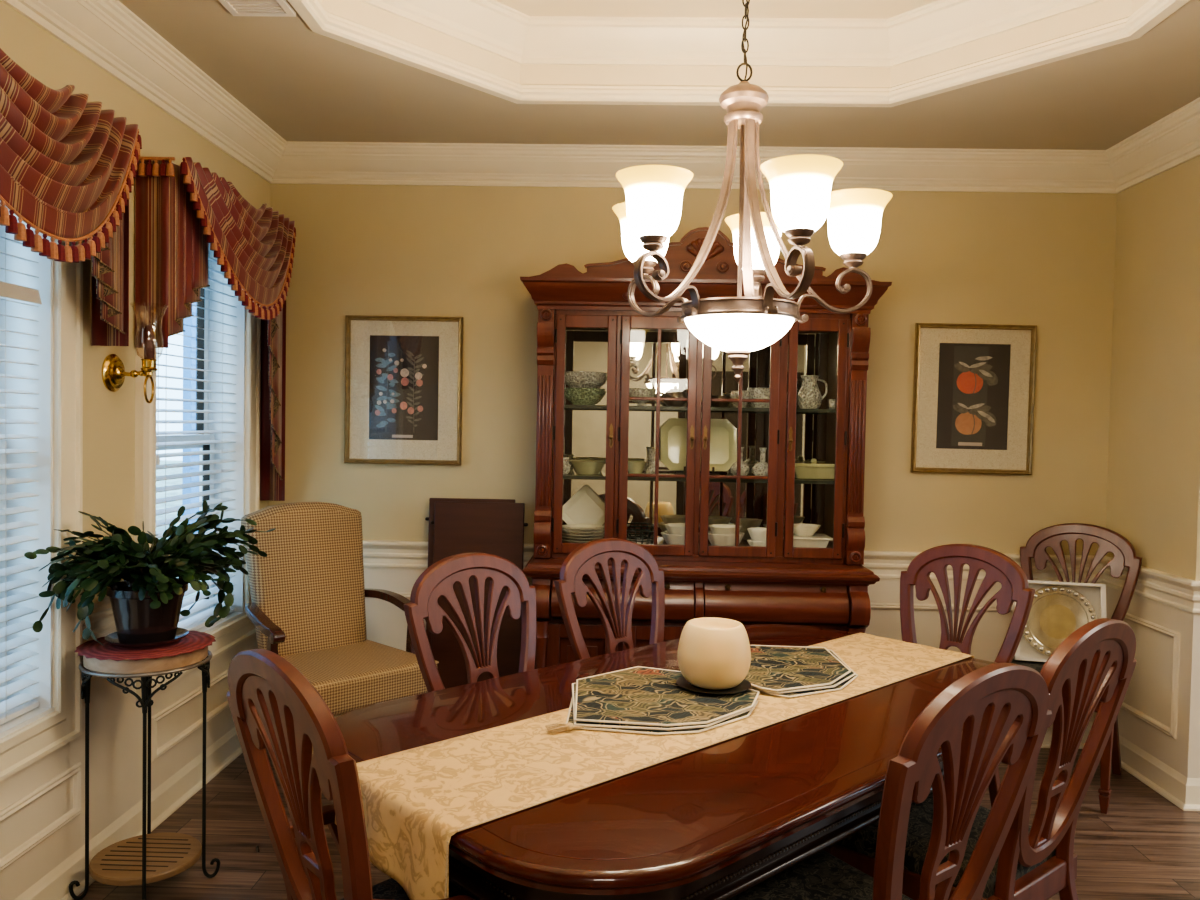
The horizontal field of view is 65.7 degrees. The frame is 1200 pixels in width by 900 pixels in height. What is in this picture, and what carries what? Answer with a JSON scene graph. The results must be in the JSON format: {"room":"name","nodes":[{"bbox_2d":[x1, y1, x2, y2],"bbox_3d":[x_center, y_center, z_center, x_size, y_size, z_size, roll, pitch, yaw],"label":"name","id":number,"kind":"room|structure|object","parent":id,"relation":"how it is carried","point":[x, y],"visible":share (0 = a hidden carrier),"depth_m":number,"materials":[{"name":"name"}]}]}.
{"room":"dining room","nodes":[
{"label":"dining room","id":0,"kind":"room"},
{"bbox_2d":[0,0,270,593],"bbox_3d":[-1.778,-0.107,0.856,0.200,3.100,7.230,1,2,1],"label":"wall","id":1,"kind":"structure","parent":0,"point":[108,416],"depth_m":3.08,"materials":[{"name":"paint"}]},
{"bbox_2d":[0,762,81,871],"bbox_3d":[-1.649,1.081,2.434,0.016,0.165,1.000,1,2,1],"label":"trim panel","id":2,"kind":"object","parent":1,"relation":"attached to","point":[75,770],"visible":1,"depth_m":2.75,"materials":[{"name":"paint"}]},
{"bbox_2d":[0,200,82,781],"bbox_3d":[-1.730,-0.041,2.360,0.228,1.896,1.051,1,2,1],"label":"window","id":3,"kind":"structure","parent":1,"relation":"in","point":[36,733],"depth_m":2.77,"materials":[{"name":"paint"}]},
{"bbox_2d":[0,205,41,724],"bbox_3d":[-1.692,-0.044,2.359,0.073,1.646,0.799,1,2,1],"label":"window blind","id":4,"kind":"object","parent":3,"relation":"attached to","point":[11,708],"visible":0.76,"depth_m":2.69,"materials":[{"name":"white plastic"}]},
{"bbox_2d":[0,48,141,345],"bbox_3d":[-1.509,-0.656,2.387,0.245,0.684,1.139,1,2,1],"label":"window valance","id":5,"kind":"object","parent":1,"relation":"attached to","point":[68,166],"visible":1,"depth_m":2.49,"materials":[{"name":"red fabric"}]},
{"bbox_2d":[82,594,115,642],"bbox_3d":[-1.618,0.536,3.090,0.038,0.137,0.375,1,2,1],"label":"trim","id":6,"kind":"structure","parent":1,"relation":"attached to","point":[102,621],"depth_m":3.02,"materials":[{"name":"paint"}]},
{"bbox_2d":[0,629,253,899],"bbox_3d":[-1.659,0.985,2.369,0.006,0.830,3.915,1,2,1],"label":"wainscot","id":7,"kind":"structure","parent":1,"relation":"attached to","point":[115,719],"depth_m":3.07,"materials":[{"name":"paint"}]},
{"bbox_2d":[102,302,167,403],"bbox_3d":[-1.530,-0.319,3.085,0.183,0.328,0.126,1,2,1],"label":"wall sconce","id":8,"kind":"object","parent":1,"relation":"attached to","point":[113,370],"visible":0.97,"depth_m":3.07,"materials":[{"name":"gold metal"}]},
{"bbox_2d":[144,325,154,358],"bbox_3d":[-1.495,-0.358,3.083,0.033,0.114,0.033,1,2,1],"label":"pillar candle","id":9,"kind":"object","parent":8,"relation":"on","point":[149,330],"visible":0.95,"depth_m":3.07,"materials":[{"name":"red wax"}]},
{"bbox_2d":[151,669,228,762],"bbox_3d":[-1.616,1.042,3.773,0.016,0.165,0.800,1,2,1],"label":"trim panel","id":10,"kind":"object","parent":1,"relation":"attached to","point":[156,753],"visible":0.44,"depth_m":3.59,"materials":[{"name":"paint"}]},
{"bbox_2d":[134,157,295,500],"bbox_3d":[-1.481,-0.391,3.767,0.245,1.294,1.156,1,2,1],"label":"window valance","id":11,"kind":"object","parent":1,"relation":"attached to","point":[182,209],"visible":1,"depth_m":3.43,"materials":[{"name":"red fabric"}]},
{"bbox_2d":[73,748,1199,899],"bbox_3d":[2.294,1.545,0.905,8.400,0.060,7.430,1,2,1],"label":"floor","id":12,"kind":"structure","parent":0,"point":[1145,847],"depth_m":3.31,"materials":[{"name":"brown wood"}]},
{"bbox_2d":[69,646,219,899],"bbox_3d":[-1.427,0.999,2.928,0.378,0.778,0.378,1,2,10],"label":"plant stand","id":13,"kind":"object","parent":12,"relation":"on","point":[143,859],"visible":0.82,"depth_m":2.86,"materials":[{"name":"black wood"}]},
{"bbox_2d":[75,630,215,660],"bbox_3d":[-1.420,0.608,2.917,0.398,0.006,0.398,1,2,1],"label":"mat","id":14,"kind":"object","parent":13,"relation":"on","point":[195,640],"visible":0.69,"depth_m":2.83,"materials":[{"name":"red fabric"}]},
{"bbox_2d":[105,627,188,648],"bbox_3d":[-1.420,0.591,2.916,0.238,0.024,0.238,1,2,1],"label":"saucer","id":15,"kind":"object","parent":14,"relation":"on","point":[112,638],"visible":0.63,"depth_m":2.85,"materials":[{"name":"ceramic"}]},
{"bbox_2d":[106,578,187,643],"bbox_3d":[-1.418,0.507,2.914,0.234,0.180,0.234,1,2,1],"label":"pot","id":16,"kind":"object","parent":14,"relation":"on","point":[136,622],"depth_m":2.83,"materials":[{"name":"ceramic"}]},
{"bbox_2d":[24,500,275,645],"bbox_3d":[-1.383,0.386,2.898,0.413,0.426,0.763,1,2,11],"label":"potted cactus","id":17,"kind":"object","parent":14,"relation":"on","point":[146,605],"visible":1,"depth_m":2.83,"materials":[{"name":"plant"}]},
{"bbox_2d":[89,832,201,885],"bbox_3d":[-1.432,1.288,2.937,0.320,0.022,0.320,1,2,1],"label":"shelf","id":18,"kind":"object","parent":13,"relation":"attached to","point":[168,854],"depth_m":2.90,"materials":[{"name":"brown wood"}]},
{"bbox_2d":[241,502,438,772],"bbox_3d":[-1.116,0.803,3.911,0.694,1.122,0.691,-1,2,-45],"label":"armchair","id":19,"kind":"object","parent":12,"relation":"on","point":[307,607],"visible":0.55,"depth_m":3.96,"materials":[{"name":"fabric"}]},
{"bbox_2d":[227,649,477,899],"bbox_3d":[-0.386,0.899,1.827,0.581,1.086,0.536,0,2,-41],"label":"dining chair","id":20,"kind":"object","parent":12,"relation":"on","point":[274,707],"visible":0.95,"depth_m":1.66,"materials":[{"name":"brown wood"}]},
{"bbox_2d":[404,552,535,691],"bbox_3d":[-0.227,0.875,2.729,0.581,1.086,0.492,3,2,44],"label":"dining chair","id":21,"kind":"object","parent":12,"relation":"on","point":[438,579],"visible":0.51,"depth_m":2.86,"materials":[{"name":"brown wood"}]},
{"bbox_2d":[425,498,514,646],"bbox_3d":[-0.613,0.793,4.369,0.443,1.127,0.100,1,2,1],"label":"table leaf","id":22,"kind":"object","parent":12,"relation":"on","point":[432,501],"visible":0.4,"depth_m":4.38,"materials":[{"name":"wood"}]},
{"bbox_2d":[431,501,527,688],"bbox_3d":[-0.574,0.802,4.328,0.458,1.113,0.110,1,2,1],"label":"table leaf","id":23,"kind":"object","parent":12,"relation":"on","point":[497,529],"visible":0.52,"depth_m":4.33,"materials":[{"name":"wood"}]},
{"bbox_2d":[554,538,664,659],"bbox_3d":[0.190,0.870,3.141,0.492,1.086,0.581,0,2,-40],"label":"dining chair","id":24,"kind":"object","parent":12,"relation":"on","point":[581,561],"visible":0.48,"depth_m":3.29,"materials":[{"name":"brown wood"}]},
{"bbox_2d":[335,624,995,899],"bbox_3d":[0.320,1.046,2.492,1.996,0.759,1.135,-1,2,-43],"label":"dining table","id":25,"kind":"object","parent":12,"relation":"on","point":[718,821],"visible":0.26,"depth_m":1.89,"materials":[{"name":"brown wood"}]},
{"bbox_2d":[335,632,973,899],"bbox_3d":[0.334,0.750,2.474,2.040,0.179,0.410,-1,2,-43],"label":"table runner","id":26,"kind":"object","parent":25,"relation":"on","point":[414,800],"visible":0.62,"depth_m":1.97,"materials":[{"name":"beige fabric"}]},
{"bbox_2d":[545,722,583,733],"bbox_3d":[-0.074,0.651,2.190,0.112,0.022,0.037,0,2,-19],"label":"tassel","id":27,"kind":"object","parent":26,"relation":"on","point":[555,727],"visible":1,"depth_m":2.18,"materials":[{"name":"beige fabric"}]},
{"bbox_2d":[566,698,757,734],"bbox_3d":[0.168,0.656,2.426,0.493,0.006,0.522,1,2,4],"label":"placemat","id":28,"kind":"object","parent":26,"relation":"on","point":[570,712],"visible":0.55,"depth_m":2.20,"materials":[{"name":"beige fabric"}]},
{"bbox_2d":[572,683,751,730],"bbox_3d":[0.170,0.648,2.440,0.493,0.006,0.522,1,2,-1],"label":"placemat","id":29,"kind":"object","parent":28,"relation":"on","point":[576,723],"visible":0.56,"depth_m":2.20,"materials":[{"name":"beige fabric"}]},
{"bbox_2d":[574,666,759,726],"bbox_3d":[0.178,0.641,2.446,0.493,0.006,0.522,1,2,1],"label":"placemat","id":30,"kind":"object","parent":29,"relation":"on","point":[638,695],"visible":0.84,"depth_m":2.38,"materials":[{"name":"multicoloured fabric"}]},
{"bbox_2d":[676,676,750,694],"bbox_3d":[0.306,0.633,2.510,0.202,0.009,0.202,1,2,1],"label":"saucer","id":31,"kind":"object","parent":30,"relation":"on","point":[681,681],"visible":0.48,"depth_m":2.46,"materials":[{"name":"black ceramic"}]},
{"bbox_2d":[677,617,750,689],"bbox_3d":[0.308,0.549,2.507,0.197,0.167,0.197,1,2,1],"label":"candle","id":32,"kind":"object","parent":31,"relation":"on","point":[714,653],"visible":1,"depth_m":2.43,"materials":[{"name":"wax"}]},
{"bbox_2d":[750,674,857,697],"bbox_3d":[0.571,0.654,2.738,0.363,0.006,0.509,1,2,-2],"label":"placemat","id":33,"kind":"object","parent":26,"relation":"on","point":[841,686],"visible":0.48,"depth_m":2.54,"materials":[{"name":"beige fabric"}]},
{"bbox_2d":[751,650,855,693],"bbox_3d":[0.565,0.646,2.743,0.363,0.006,0.509,1,2,3],"label":"placemat","id":34,"kind":"object","parent":33,"relation":"on","point":[852,673],"visible":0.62,"depth_m":2.56,"materials":[{"name":"beige fabric"}]},
{"bbox_2d":[745,645,850,691],"bbox_3d":[0.550,0.639,2.741,0.363,0.006,0.509,1,2,1],"label":"placemat","id":35,"kind":"object","parent":34,"relation":"on","point":[772,668],"visible":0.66,"depth_m":2.72,"materials":[{"name":"fabric"}]},
{"bbox_2d":[520,227,891,668],"bbox_3d":[0.432,0.215,4.132,1.570,2.339,0.524,1,2,1],"label":"china cabinet","id":36,"kind":"object","parent":12,"relation":"on","point":[587,321],"visible":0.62,"depth_m":4.02,"materials":[{"name":"brown wood"}]},
{"bbox_2d":[563,457,570,473],"bbox_3d":[-0.166,0.071,4.199,0.067,0.075,0.067,-1,2,-44],"label":"jug","id":37,"kind":"object","parent":36,"relation":"on","point":[566,464],"visible":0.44,"depth_m":4.18,"materials":[{"name":"beige ceramic"}]},
{"bbox_2d":[562,486,604,524],"bbox_3d":[-0.070,0.302,4.319,0.257,0.268,0.113,1,2,1],"label":"platter","id":38,"kind":"object","parent":36,"relation":"on","point":[585,507],"visible":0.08,"depth_m":4.34,"materials":[{"name":"white ceramic"}]},
{"bbox_2d":[564,388,604,404],"bbox_3d":[-0.080,-0.241,4.218,0.206,0.075,0.206,1,2,1],"label":"glass bowl","id":39,"kind":"object","parent":36,"relation":"on","point":[588,396],"visible":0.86,"depth_m":4.15,"materials":[{"name":"green glass"}]},
{"bbox_2d":[565,371,606,391],"bbox_3d":[-0.079,-0.308,4.216,0.220,0.085,0.220,1,2,1],"label":"crystal bowl","id":40,"kind":"object","parent":39,"relation":"in","point":[579,379],"visible":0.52,"depth_m":4.14,"materials":[{"name":"white"}]},
{"bbox_2d":[568,460,605,474],"bbox_3d":[-0.056,0.079,4.227,0.190,0.062,0.190,1,2,1],"label":"bowl","id":41,"kind":"object","parent":36,"relation":"on","point":[583,467],"visible":0.95,"depth_m":4.17,"materials":[{"name":"green ceramic"}]},
{"bbox_2d":[628,461,646,473],"bbox_3d":[0.161,0.083,4.222,0.104,0.062,0.104,1,2,1],"label":"cup","id":42,"kind":"object","parent":36,"relation":"on","point":[634,467],"visible":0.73,"depth_m":4.19,"materials":[{"name":"ceramic"}]},
{"bbox_2d":[627,530,653,543],"bbox_3d":[0.179,0.407,4.231,0.162,0.067,0.162,1,2,1],"label":"wire basket","id":43,"kind":"object","parent":36,"relation":"on","point":[629,534],"visible":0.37,"depth_m":4.20,"materials":[{"name":"black metal"}]},
{"bbox_2d":[629,388,656,405],"bbox_3d":[0.190,-0.239,4.211,0.132,0.080,0.132,1,2,1],"label":"crystal bowl","id":44,"kind":"object","parent":36,"relation":"on","point":[633,392],"visible":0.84,"depth_m":4.16,"materials":[{"name":"white"}]},
{"bbox_2d":[646,449,654,473],"bbox_3d":[0.234,0.056,4.179,0.056,0.120,0.056,1,2,1],"label":"bud vase","id":45,"kind":"object","parent":36,"relation":"on","point":[651,468],"visible":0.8,"depth_m":4.17,"materials":[{"name":"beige glass"}]},
{"bbox_2d":[655,386,687,406],"bbox_3d":[0.338,-0.242,4.188,0.144,0.094,0.110,2,2,38],"label":"teapot","id":46,"kind":"object","parent":36,"relation":"on","point":[673,393],"visible":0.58,"depth_m":4.15,"materials":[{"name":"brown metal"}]},
{"bbox_2d":[661,531,684,544],"bbox_3d":[0.369,0.409,4.196,0.183,0.072,0.183,2,2,24],"label":"dish","id":47,"kind":"object","parent":36,"relation":"on","point":[670,539],"visible":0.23,"depth_m":4.13,"materials":[{"name":"white ceramic"}]},
{"bbox_2d":[664,523,684,534],"bbox_3d":[0.370,0.368,4.195,0.155,0.062,0.155,2,2,24],"label":"dish","id":48,"kind":"object","parent":47,"relation":"in","point":[672,528],"visible":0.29,"depth_m":4.14,"materials":[{"name":"white ceramic"}]},
{"bbox_2d":[551,327,837,546],"bbox_3d":[0.443,-0.073,4.376,1.370,1.030,0.010,1,2,1],"label":"mirror","id":49,"kind":"object","parent":36,"relation":"attached to","point":[586,349],"depth_m":4.37,"materials":[{"name":"mirror"}]},
{"bbox_2d":[660,418,736,474],"bbox_3d":[0.455,-0.014,4.277,0.350,0.262,0.090,1,2,1],"label":"serving platter","id":50,"kind":"object","parent":36,"relation":"on","point":[723,434],"visible":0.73,"depth_m":4.29,"materials":[{"name":"ceramic"}]},
{"bbox_2d":[563,472,833,480],"bbox_3d":[0.436,0.123,4.235,1.366,0.008,0.280,1,2,1],"label":"shelf","id":51,"kind":"object","parent":36,"relation":"attached to","point":[572,475],"depth_m":4.10,"materials":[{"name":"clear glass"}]},
{"bbox_2d":[711,396,729,406],"bbox_3d":[0.540,-0.218,4.204,0.100,0.052,0.100,1,2,1],"label":"sugar bowl","id":52,"kind":"object","parent":36,"relation":"on","point":[713,404],"visible":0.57,"depth_m":4.17,"materials":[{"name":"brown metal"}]},
{"bbox_2d":[708,531,744,545],"bbox_3d":[0.563,0.410,4.191,0.171,0.077,0.171,2,2,24],"label":"serving bowl","id":53,"kind":"object","parent":36,"relation":"on","point":[714,539],"visible":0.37,"depth_m":4.13,"materials":[{"name":"white ceramic"}]},
{"bbox_2d":[708,524,741,534],"bbox_3d":[0.564,0.370,4.190,0.143,0.057,0.143,2,2,24],"label":"serving bowl","id":54,"kind":"object","parent":53,"relation":"on","point":[724,529],"visible":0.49,"depth_m":4.14,"materials":[{"name":"white ceramic"}]},
{"bbox_2d":[730,447,749,475],"bbox_3d":[0.638,0.054,4.229,0.092,0.135,0.092,1,2,1],"label":"round vase","id":55,"kind":"object","parent":36,"relation":"on","point":[745,469],"visible":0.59,"depth_m":4.20,"materials":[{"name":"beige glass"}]},
{"bbox_2d":[730,391,749,407],"bbox_3d":[0.629,-0.227,4.181,0.090,0.075,0.090,1,2,1],"label":"dish","id":56,"kind":"object","parent":36,"relation":"on","point":[734,394],"visible":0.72,"depth_m":4.15,"materials":[{"name":"white"}]},
{"bbox_2d":[747,539,765,546],"bbox_3d":[0.724,0.429,4.178,0.125,0.047,0.101,2,2,20],"label":"oval dish","id":57,"kind":"object","parent":36,"relation":"on","point":[751,543],"visible":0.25,"depth_m":4.14,"materials":[{"name":"white ceramic"}]},
{"bbox_2d":[747,527,765,541],"bbox_3d":[0.725,0.387,4.177,0.125,0.067,0.101,2,2,20],"label":"oval dish","id":58,"kind":"object","parent":57,"relation":"on","point":[756,533],"visible":0.52,"depth_m":4.14,"materials":[{"name":"white ceramic"}]},
{"bbox_2d":[747,388,769,407],"bbox_3d":[0.737,-0.234,4.198,0.148,0.090,0.148,1,2,1],"label":"crystal bowl","id":59,"kind":"object","parent":36,"relation":"on","point":[755,393],"visible":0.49,"depth_m":4.15,"materials":[{"name":"white"}]},
{"bbox_2d":[752,448,767,475],"bbox_3d":[0.733,0.057,4.187,0.097,0.135,0.097,1,2,1],"label":"round vase","id":60,"kind":"object","parent":36,"relation":"on","point":[760,468],"visible":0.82,"depth_m":4.16,"materials":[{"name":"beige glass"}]},
{"bbox_2d":[783,533,832,547],"bbox_3d":[0.919,0.420,4.193,0.230,0.070,0.180,1,2,1],"label":"covered dish","id":61,"kind":"object","parent":36,"relation":"on","point":[817,540],"visible":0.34,"depth_m":4.12,"materials":[{"name":"white ceramic"}]},
{"bbox_2d":[793,523,820,535],"bbox_3d":[0.920,0.361,4.191,0.145,0.047,0.118,2,2,20],"label":"scalloped dish","id":62,"kind":"object","parent":61,"relation":"on","point":[800,529],"visible":0.87,"depth_m":4.15,"materials":[{"name":"white ceramic"}]},
{"bbox_2d":[797,375,827,408],"bbox_3d":[0.950,-0.260,4.189,0.120,0.150,0.109,2,2,39],"label":"pitcher","id":63,"kind":"object","parent":36,"relation":"on","point":[809,396],"visible":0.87,"depth_m":4.16,"materials":[{"name":"white ceramic"}]},
{"bbox_2d":[795,458,834,479],"bbox_3d":[0.967,0.083,4.202,0.224,0.092,0.176,1,2,1],"label":"casserole dish","id":64,"kind":"object","parent":36,"relation":"on","point":[813,469],"visible":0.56,"depth_m":4.13,"materials":[{"name":"ceramic"}]},
{"bbox_2d":[828,399,835,408],"bbox_3d":[1.039,-0.205,4.162,0.032,0.045,0.032,1,2,1],"label":"shot glass","id":65,"kind":"object","parent":36,"relation":"on","point":[831,401],"visible":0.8,"depth_m":4.15,"materials":[{"name":"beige glass"}]},
{"bbox_3d":[-0.080,0.431,4.186,0.200,0.013,0.200,1,2,1],"label":"dinner plate","id":66,"kind":"object","parent":36,"relation":"on","visible":0},
{"bbox_3d":[-0.078,0.418,4.185,0.200,0.013,0.200,1,2,1],"label":"dinner plate","id":67,"kind":"object","parent":66,"relation":"on","visible":0},
{"bbox_2d":[562,537,601,542],"bbox_3d":[-0.081,0.404,4.185,0.200,0.013,0.200,1,2,1],"label":"dinner plate","id":68,"kind":"object","parent":67,"relation":"on","point":[563,538],"visible":0.53,"depth_m":4.17,"materials":[{"name":"white ceramic"}]},
{"bbox_2d":[562,534,603,539],"bbox_3d":[-0.079,0.391,4.184,0.200,0.013,0.200,1,2,1],"label":"dinner plate","id":69,"kind":"object","parent":68,"relation":"on","point":[563,535],"visible":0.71,"depth_m":4.16,"materials":[{"name":"white ceramic"}]},
{"bbox_2d":[562,531,603,536],"bbox_3d":[-0.077,0.377,4.184,0.200,0.013,0.200,1,2,1],"label":"dinner plate","id":70,"kind":"object","parent":69,"relation":"on","point":[563,532],"visible":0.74,"depth_m":4.16,"materials":[{"name":"white ceramic"}]},
{"bbox_2d":[562,528,603,533],"bbox_3d":[-0.081,0.364,4.184,0.200,0.013,0.200,1,2,1],"label":"dinner plate","id":71,"kind":"object","parent":70,"relation":"on","point":[563,529],"visible":0.67,"depth_m":4.16,"materials":[{"name":"white ceramic"}]},
{"bbox_2d":[562,524,603,530],"bbox_3d":[-0.079,0.350,4.183,0.200,0.013,0.200,1,2,1],"label":"dinner plate","id":72,"kind":"object","parent":71,"relation":"on","point":[580,527],"visible":0.95,"depth_m":4.21,"materials":[{"name":"white ceramic"}]},
{"bbox_2d":[729,663,1051,899],"bbox_3d":[0.516,0.914,1.865,0.492,1.086,0.581,0,2,-38],"label":"dining chair","id":73,"kind":"object","parent":12,"relation":"on","point":[1002,711],"visible":0.99,"depth_m":1.68,"materials":[{"name":"brown wood"}]},
{"bbox_2d":[900,544,1034,807],"bbox_3d":[1.117,0.885,3.188,0.581,1.086,0.492,0,2,-41],"label":"dining chair","id":74,"kind":"object","parent":12,"relation":"on","point":[998,567],"visible":0.46,"depth_m":3.31,"materials":[{"name":"brown wood"}]},
{"bbox_2d":[824,618,1136,899],"bbox_3d":[0.921,0.909,2.274,0.492,1.086,0.581,0,2,-40],"label":"dining chair","id":75,"kind":"object","parent":12,"relation":"on","point":[1096,662],"visible":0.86,"depth_m":2.14,"materials":[{"name":"brown wood"}]},
{"bbox_2d":[1011,523,1141,813],"bbox_3d":[1.986,0.877,3.986,0.492,1.086,0.581,2,2,39],"label":"dining chair","id":76,"kind":"object","parent":12,"relation":"on","point":[1108,540],"visible":0.42,"depth_m":4.09,"materials":[{"name":"brown wood"}]},
{"bbox_2d":[1012,580,1105,661],"bbox_3d":[1.956,0.733,3.964,0.356,0.345,0.110,1,2,13],"label":"tray","id":77,"kind":"object","parent":76,"relation":"on","point":[1058,609],"visible":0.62,"depth_m":3.98,"materials":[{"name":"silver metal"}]},
{"bbox_2d":[119,0,1199,149],"bbox_3d":[2.343,-1.257,0.771,8.400,0.001,7.330,1,2,1],"label":"ceiling","id":78,"kind":"structure","parent":0,"point":[306,85],"depth_m":3.72,"materials":[{"name":"paint"}]},
{"bbox_2d":[218,0,295,16],"bbox_3d":[-1.063,-1.372,2.793,0.200,0.012,0.290,1,2,1],"label":"ceiling vent","id":79,"kind":"object","parent":78,"relation":"in","point":[277,8],"visible":1,"depth_m":2.88,"materials":[{"name":"white metal"}]},
{"bbox_2d":[135,249,1199,699],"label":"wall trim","id":80,"kind":"structure","parent":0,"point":[236,627],"depth_m":4.17,"materials":[{"name":"paint"}]},
{"bbox_2d":[156,243,236,630],"bbox_3d":[-1.659,-0.085,3.768,0.070,1.646,0.799,1,2,1],"label":"window blind","id":81,"kind":"object","parent":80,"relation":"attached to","point":[197,621],"visible":0.42,"depth_m":3.84,"materials":[{"name":"white plastic"}]},
{"bbox_2d":[268,184,1116,555],"bbox_3d":[2.410,-0.140,4.445,8.400,3.100,0.150,1,2,1],"label":"wall","id":82,"kind":"structure","parent":0,"point":[1046,261],"depth_m":4.41,"materials":[{"name":"paint"}]},
{"bbox_2d":[365,592,410,598],"bbox_3d":[-0.990,0.892,4.470,0.960,0.415,0.016,1,2,1],"label":"trim panel","id":83,"kind":"object","parent":82,"relation":"attached to","point":[407,595],"depth_m":4.46,"materials":[{"name":"paint"}]},
{"bbox_2d":[344,315,463,464],"bbox_3d":[-0.936,-0.284,4.431,0.560,0.704,0.026,1,2,1],"label":"framed print","id":84,"kind":"object","parent":82,"relation":"attached to","point":[404,374],"visible":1,"depth_m":4.44,"materials":[{"name":"beige paper"}]},
{"bbox_2d":[1,0,1199,193],"bbox_3d":[0.373,-1.257,2.341,3.988,0.165,4.090,1,2,1],"label":"crown molding","id":85,"kind":"structure","parent":82,"relation":"attached to","point":[106,33],"depth_m":4.28,"materials":[{"name":"paint"}]},
{"bbox_2d":[254,569,1199,777],"bbox_3d":[0.439,0.986,4.101,4.118,0.800,0.701,1,2,1],"label":"wainscot","id":86,"kind":"structure","parent":82,"relation":"attached to","point":[1149,691],"depth_m":4.11,"materials":[{"name":"paint"}]},
{"bbox_2d":[1113,609,1180,738],"bbox_3d":[2.354,0.954,4.034,0.016,0.435,0.500,1,2,1],"label":"trim panel","id":87,"kind":"object","parent":86,"relation":"attached to","point":[1172,731],"visible":0.65,"depth_m":3.81,"materials":[{"name":"paint"}]},
{"bbox_2d":[870,603,1011,611],"bbox_3d":[1.719,0.942,4.405,1.060,0.415,0.016,1,2,1],"label":"trim panel","id":88,"kind":"object","parent":82,"relation":"attached to","point":[891,606],"depth_m":4.40,"materials":[{"name":"paint"}]},
{"bbox_2d":[910,323,1036,474],"bbox_3d":[1.756,-0.239,4.366,0.558,0.700,0.026,1,2,1],"label":"framed print","id":89,"kind":"object","parent":82,"relation":"attached to","point":[974,384],"visible":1,"depth_m":4.37,"materials":[{"name":"beige paper"}]},
{"bbox_2d":[318,0,1148,86],"bbox_3d":[0.383,-1.491,2.404,2.665,0.309,2.550,1,2,1],"label":"ceiling","id":90,"kind":"structure","parent":0,"point":[1105,11],"depth_m":3.48,"materials":[{"name":"paint"}]},
{"bbox_2d":[359,0,1102,67],"bbox_3d":[0.384,-1.543,2.402,2.605,0.145,2.490,1,2,1],"label":"crown molding","id":91,"kind":"structure","parent":90,"relation":"attached to","point":[492,26],"depth_m":3.56,"materials":[{"name":"paint"}]},
{"bbox_2d":[288,0,1189,106],"bbox_3d":[0.380,-1.361,2.407,2.675,0.064,2.560,1,2,1],"label":"trim","id":92,"kind":"structure","parent":90,"relation":"attached to","point":[320,21],"depth_m":3.42,"materials":[{"name":"paint"}]},
{"bbox_2d":[612,0,891,382],"bbox_3d":[0.375,-0.892,2.340,0.736,1.444,0.708,0,2,-19],"label":"chandelier","id":93,"kind":"object","parent":90,"relation":"hanging from","point":[802,198],"visible":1,"depth_m":2.29,"materials":[{"name":"brown metal"}]},
{"bbox_2d":[1105,155,1199,580],"bbox_3d":[2.409,-0.075,2.261,0.130,3.100,4.220,1,2,1],"label":"wall","id":94,"kind":"structure","parent":0,"point":[1153,481],"depth_m":3.98,"materials":[{"name":"paint"}]},
{"bbox_2d":[14,714,1199,899],"bbox_3d":[0.392,1.373,2.418,4.118,0.126,4.090,1,2,1],"label":"baseboard","id":95,"kind":"structure","parent":94,"relation":"attached to","point":[1182,791],"depth_m":3.66,"materials":[{"name":"paint"}]},
{"label":"outside","id":96,"kind":"structure","parent":0,"visible":0},
{"bbox_2d":[156,460,197,598],"bbox_3d":[-20.758,1.376,10.555,38.050,0.120,60.000,1,2,1],"label":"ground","id":97,"kind":"structure","parent":96,"point":[160,472],"depth_m":23.55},
{"bbox_2d":[182,302,199,533],"bbox_3d":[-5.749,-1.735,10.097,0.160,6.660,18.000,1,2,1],"label":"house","id":98,"kind":"structure","parent":97,"relation":"on","point":[189,331],"depth_m":12.90,"materials":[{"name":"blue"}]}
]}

